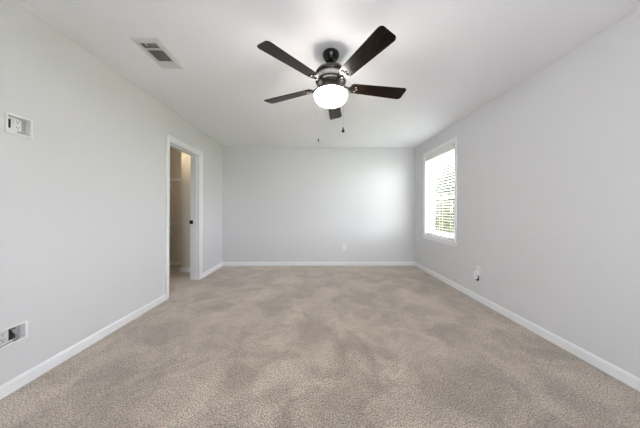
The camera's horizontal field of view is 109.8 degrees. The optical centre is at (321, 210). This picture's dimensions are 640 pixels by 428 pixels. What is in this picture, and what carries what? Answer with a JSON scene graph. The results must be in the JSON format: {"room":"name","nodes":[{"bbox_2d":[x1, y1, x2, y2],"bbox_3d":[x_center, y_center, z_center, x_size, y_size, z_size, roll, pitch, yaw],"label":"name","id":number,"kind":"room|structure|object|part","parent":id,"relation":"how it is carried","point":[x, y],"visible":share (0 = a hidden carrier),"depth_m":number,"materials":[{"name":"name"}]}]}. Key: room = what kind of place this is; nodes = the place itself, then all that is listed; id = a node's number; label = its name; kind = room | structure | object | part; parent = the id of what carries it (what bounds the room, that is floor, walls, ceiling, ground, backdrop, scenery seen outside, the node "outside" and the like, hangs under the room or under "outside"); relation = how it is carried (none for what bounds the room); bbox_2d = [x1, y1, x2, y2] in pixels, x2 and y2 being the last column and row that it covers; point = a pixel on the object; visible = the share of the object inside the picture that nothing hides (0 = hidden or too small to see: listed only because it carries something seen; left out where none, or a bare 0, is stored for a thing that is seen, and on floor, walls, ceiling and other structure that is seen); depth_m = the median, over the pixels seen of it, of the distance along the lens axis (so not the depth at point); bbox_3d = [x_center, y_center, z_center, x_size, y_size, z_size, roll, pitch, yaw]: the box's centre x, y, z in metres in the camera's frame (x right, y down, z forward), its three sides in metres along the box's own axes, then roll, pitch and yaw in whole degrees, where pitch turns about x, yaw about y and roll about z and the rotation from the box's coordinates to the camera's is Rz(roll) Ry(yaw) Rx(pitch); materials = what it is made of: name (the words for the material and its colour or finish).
{"room":"empty bedroom","nodes":[
{"label":"empty bedroom","id":0,"kind":"room"},
{"bbox_2d":[0,0,222,384],"bbox_3d":[-1.992,-0.092,1.437,0.140,2.440,6.275,0,0,-1],"label":"wall","id":1,"kind":"structure","parent":0,"point":[83,199],"depth_m":1.77,"materials":[{"name":"white paint"}]},
{"bbox_2d":[0,320,27,348],"bbox_3d":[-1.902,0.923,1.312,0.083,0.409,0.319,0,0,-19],"label":"outlet box","id":2,"kind":"object","parent":1,"relation":"attached to","point":[10,335],"visible":0.97,"depth_m":1.42,"materials":[{"name":"white plastic"}]},
{"bbox_2d":[0,330,6,343],"bbox_3d":[-1.953,0.780,1.377,0.003,0.072,0.036,0,0,-1],"label":"receptacle","id":3,"kind":"object","parent":2,"relation":"attached to","point":[3,335],"depth_m":1.38,"materials":[{"name":"white plastic"}]},
{"bbox_3d":[-1.956,0.774,1.440,0.001,0.087,0.038,0,0,-1],"label":"blank panel","id":4,"kind":"part","parent":2,"relation":"part of","materials":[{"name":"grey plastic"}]},
{"bbox_2d":[5,112,32,138],"bbox_3d":[-1.933,-0.536,1.428,0.037,0.125,0.132,0,0,-1],"label":"outlet box","id":5,"kind":"object","parent":1,"relation":"attached to","point":[14,124],"visible":0.98,"depth_m":1.44,"materials":[{"name":"white plastic"}]},
{"bbox_2d":[14,119,20,131],"bbox_3d":[-1.949,-0.544,1.442,0.003,0.072,0.036,0,0,-1],"label":"receptacle","id":6,"kind":"object","parent":5,"relation":"attached to","point":[17,122],"depth_m":1.44,"materials":[{"name":"white plastic"}]},
{"bbox_3d":[-1.950,-0.536,1.461,0.001,0.100,0.038,0,0,-1],"label":"blank panel","id":7,"kind":"part","parent":5,"relation":"part of","materials":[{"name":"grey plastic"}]},
{"bbox_2d":[0,262,222,399],"bbox_3d":[-1.921,1.089,1.439,0.014,0.078,6.275,0,0,-1],"label":"baseboard","id":8,"kind":"structure","parent":1,"relation":"attached to","point":[19,381],"depth_m":1.74,"materials":[{"name":"white paint"}]},
{"bbox_2d":[165,134,202,299],"bbox_3d":[-2.041,0.083,3.272,0.172,2.090,0.897,0,0,-1],"label":"door frame","id":9,"kind":"structure","parent":1,"relation":"in","point":[196,187],"depth_m":3.63,"materials":[{"name":"white paint"}]},
{"bbox_2d":[169,147,180,260],"bbox_3d":[-3.174,-0.097,4.675,1.195,2.440,0.120,0,0,-1],"label":"wall","id":10,"kind":"structure","parent":0,"point":[175,155],"depth_m":4.62,"materials":[{"name":"beige paint"}]},
{"bbox_2d":[169,261,180,264],"bbox_3d":[-3.127,1.084,4.609,1.095,0.078,0.014,0,0,-1],"label":"baseboard","id":11,"kind":"structure","parent":10,"relation":"attached to","point":[170,262],"depth_m":4.61,"materials":[{"name":"white paint"}]},
{"bbox_2d":[170,224,180,239],"bbox_3d":[-3.127,0.444,4.464,1.078,0.338,0.303,0,0,-1],"label":"wire shelf","id":12,"kind":"object","parent":10,"relation":"attached to","point":[170,224],"visible":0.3,"depth_m":4.41,"materials":[{"name":"white metal"}]},
{"bbox_2d":[170,178,180,196],"bbox_3d":[-3.123,-0.446,4.464,1.078,0.338,0.303,0,0,-1],"label":"wire shelf","id":13,"kind":"object","parent":10,"relation":"attached to","point":[170,178],"visible":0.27,"depth_m":4.45,"materials":[{"name":"white metal"}]},
{"bbox_2d":[181,152,190,267],"bbox_3d":[-2.355,-0.094,4.432,0.430,2.440,0.648,0,0,-1],"label":"wall","id":14,"kind":"structure","parent":0,"point":[185,158],"depth_m":4.10,"materials":[{"name":"beige paint"}]},
{"bbox_2d":[179,268,189,271],"bbox_3d":[-2.373,1.087,4.357,0.429,0.078,0.528,0,0,-1],"label":"baseboard","id":15,"kind":"structure","parent":14,"relation":"attached to","point":[180,269],"depth_m":4.09,"materials":[{"name":"white paint"}]},
{"bbox_2d":[223,146,414,261],"bbox_3d":[-0.010,-0.083,4.686,4.271,2.440,0.120,0,0,-1],"label":"wall","id":16,"kind":"structure","parent":0,"point":[281,204],"depth_m":4.62,"materials":[{"name":"white paint"}]},
{"bbox_2d":[223,262,413,265],"bbox_3d":[-0.034,1.098,4.619,3.923,0.078,0.014,0,0,-1],"label":"baseboard","id":17,"kind":"structure","parent":16,"relation":"attached to","point":[224,263],"depth_m":4.61,"materials":[{"name":"white paint"}]},
{"bbox_2d":[0,265,639,427],"bbox_3d":[-0.736,1.194,1.484,5.916,0.120,6.625,0,0,-1],"label":"floor","id":18,"kind":"structure","parent":0,"point":[232,346],"depth_m":1.64,"materials":[{"name":"carpet"}]},
{"bbox_2d":[15,0,639,147],"bbox_3d":[-0.724,-1.366,1.484,5.916,0.120,6.625,0,0,-1],"label":"ceiling","id":19,"kind":"structure","parent":0,"point":[451,58],"depth_m":1.85,"materials":[{"name":"white paint"}]},
{"bbox_2d":[129,37,184,68],"bbox_3d":[-1.357,-1.300,1.891,0.213,0.018,0.372,0,0,-1],"label":"ceiling vent","id":20,"kind":"object","parent":19,"relation":"in","point":[153,47],"visible":1,"depth_m":1.86,"materials":[{"name":"white metal"}]},
{"bbox_2d":[257,26,405,141],"bbox_3d":[0.102,-0.945,1.893,1.262,0.715,1.261,0,0,-1],"label":"ceiling fan","id":21,"kind":"object","parent":19,"relation":"hanging from","point":[330,77],"visible":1,"depth_m":1.75,"materials":[{"name":"black wood"}]},
{"bbox_3d":[-0.294,-1.032,2.044,0.490,0.006,0.136,0,12,25],"label":"blade","id":22,"kind":"part","parent":21,"relation":"part of","materials":[{"name":"brown wood"}]},
{"bbox_3d":[-0.204,-1.032,1.568,0.136,0.006,0.490,17,11,42],"label":"blade","id":23,"kind":"part","parent":21,"relation":"part of","materials":[{"name":"brown wood"}]},
{"bbox_3d":[0.078,-0.920,1.867,0.272,0.109,0.272,0,0,-1],"label":"lamp shade","id":24,"kind":"part","parent":21,"relation":"part of","materials":[{"name":"white glass"}]},
{"bbox_3d":[0.131,-1.030,2.276,0.136,0.006,0.490,-12,-2,7],"label":"blade","id":25,"kind":"part","parent":21,"relation":"part of","materials":[{"name":"brown wood"}]},
{"bbox_3d":[0.276,-1.030,1.506,0.136,0.006,0.490,14,-6,-28],"label":"blade","id":26,"kind":"part","parent":21,"relation":"part of","materials":[{"name":"brown wood"}]},
{"bbox_3d":[0.483,-1.029,1.944,0.490,0.006,0.136,0,-12,-11],"label":"blade","id":27,"kind":"part","parent":21,"relation":"part of","materials":[{"name":"brown wood"}]},
{"bbox_2d":[435,151,453,210],"bbox_3d":[10.443,-2.749,21.276,6.196,8.573,6.156,0,0,-1],"label":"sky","id":28,"kind":"structure","parent":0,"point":[453,151],"depth_m":19.49,"materials":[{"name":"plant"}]},
{"bbox_2d":[415,8,639,377],"bbox_3d":[2.117,-0.073,1.543,0.180,2.440,6.275,0,0,-1],"label":"wall","id":29,"kind":"structure","parent":0,"point":[548,169],"depth_m":1.88,"materials":[{"name":"white paint"}]},
{"bbox_2d":[421,137,457,246],"bbox_3d":[2.038,-0.272,3.786,0.204,1.607,1.065,0,0,-1],"label":"window","id":30,"kind":"structure","parent":29,"relation":"in","point":[427,214],"depth_m":4.18,"materials":[{"name":"white paint"}]},
{"bbox_3d":[2.005,0.466,3.785,0.144,0.024,1.065,0,0,-1],"label":"sill","id":31,"kind":"part","parent":30,"relation":"part of","materials":[{"name":"white paint"}]},
{"bbox_2d":[426,142,454,239],"bbox_3d":[2.005,-0.283,3.785,0.082,1.463,0.871,0,0,-1],"label":"window blind","id":32,"kind":"object","parent":30,"relation":"attached to","point":[448,149],"visible":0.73,"depth_m":3.77,"materials":[{"name":"white plastic"}]},
{"bbox_3d":[2.015,0.438,3.786,0.048,0.020,0.871,0,0,-1],"label":"rail","id":33,"kind":"part","parent":32,"relation":"part of","materials":[{"name":"white plastic"}]},
{"bbox_3d":[2.105,-0.283,3.788,0.070,1.480,0.895,0,0,-1],"label":"frame","id":34,"kind":"part","parent":30,"relation":"part of","materials":[{"name":"white plastic"}]},
{"bbox_3d":[2.087,0.089,3.788,0.027,0.675,0.859,0,0,-1],"label":"sash","id":35,"kind":"part","parent":30,"relation":"part of","materials":[{"name":"white plastic"}]},
{"bbox_3d":[2.122,-0.600,3.788,0.028,0.787,0.859,0,0,-1],"label":"sash","id":36,"kind":"part","parent":30,"relation":"part of","materials":[{"name":"white plastic"}]},
{"bbox_2d":[476,265,480,275],"bbox_3d":[1.986,0.761,2.844,0.008,0.115,0.070,0,0,-1],"label":"power outlet","id":37,"kind":"object","parent":29,"relation":"attached to","point":[478,268],"visible":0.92,"depth_m":2.82,"materials":[{"name":"white plastic"}]},
{"bbox_2d":[473,271,478,280],"bbox_3d":[1.955,0.827,2.836,0.054,0.114,0.044,0,0,-1],"label":"plug","id":38,"kind":"object","parent":37,"relation":"attached to","point":[475,273],"visible":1,"depth_m":2.81,"materials":[{"name":"white plastic"}]},
{"bbox_2d":[414,262,639,391],"bbox_3d":[2.015,1.107,1.540,0.014,0.078,6.275,0,0,-1],"label":"baseboard","id":39,"kind":"structure","parent":29,"relation":"attached to","point":[614,371],"depth_m":1.92,"materials":[{"name":"white paint"}]},
{"label":"outside","id":40,"kind":"structure","parent":0,"visible":0},
{"bbox_3d":[23.221,1.642,15.604,42.754,0.100,90.000,0,0,-1],"label":"lawn","id":41,"kind":"structure","parent":40,"visible":0},
{"bbox_2d":[435,199,453,234],"bbox_3d":[4.531,0.536,8.699,2.095,1.953,2.623,0,0,-1],"label":"shrub","id":42,"kind":"object","parent":41,"relation":"on","point":[444,219],"visible":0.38,"depth_m":8.37,"materials":[{"name":"green plant"}]},
{"bbox_2d":[435,189,453,231],"bbox_3d":[6.484,0.132,12.956,3.482,2.780,2.911,0,0,34],"label":"shrub","id":43,"kind":"object","parent":41,"relation":"on","point":[450,200],"visible":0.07,"depth_m":12.20,"materials":[{"name":"green plant"}]}
]}

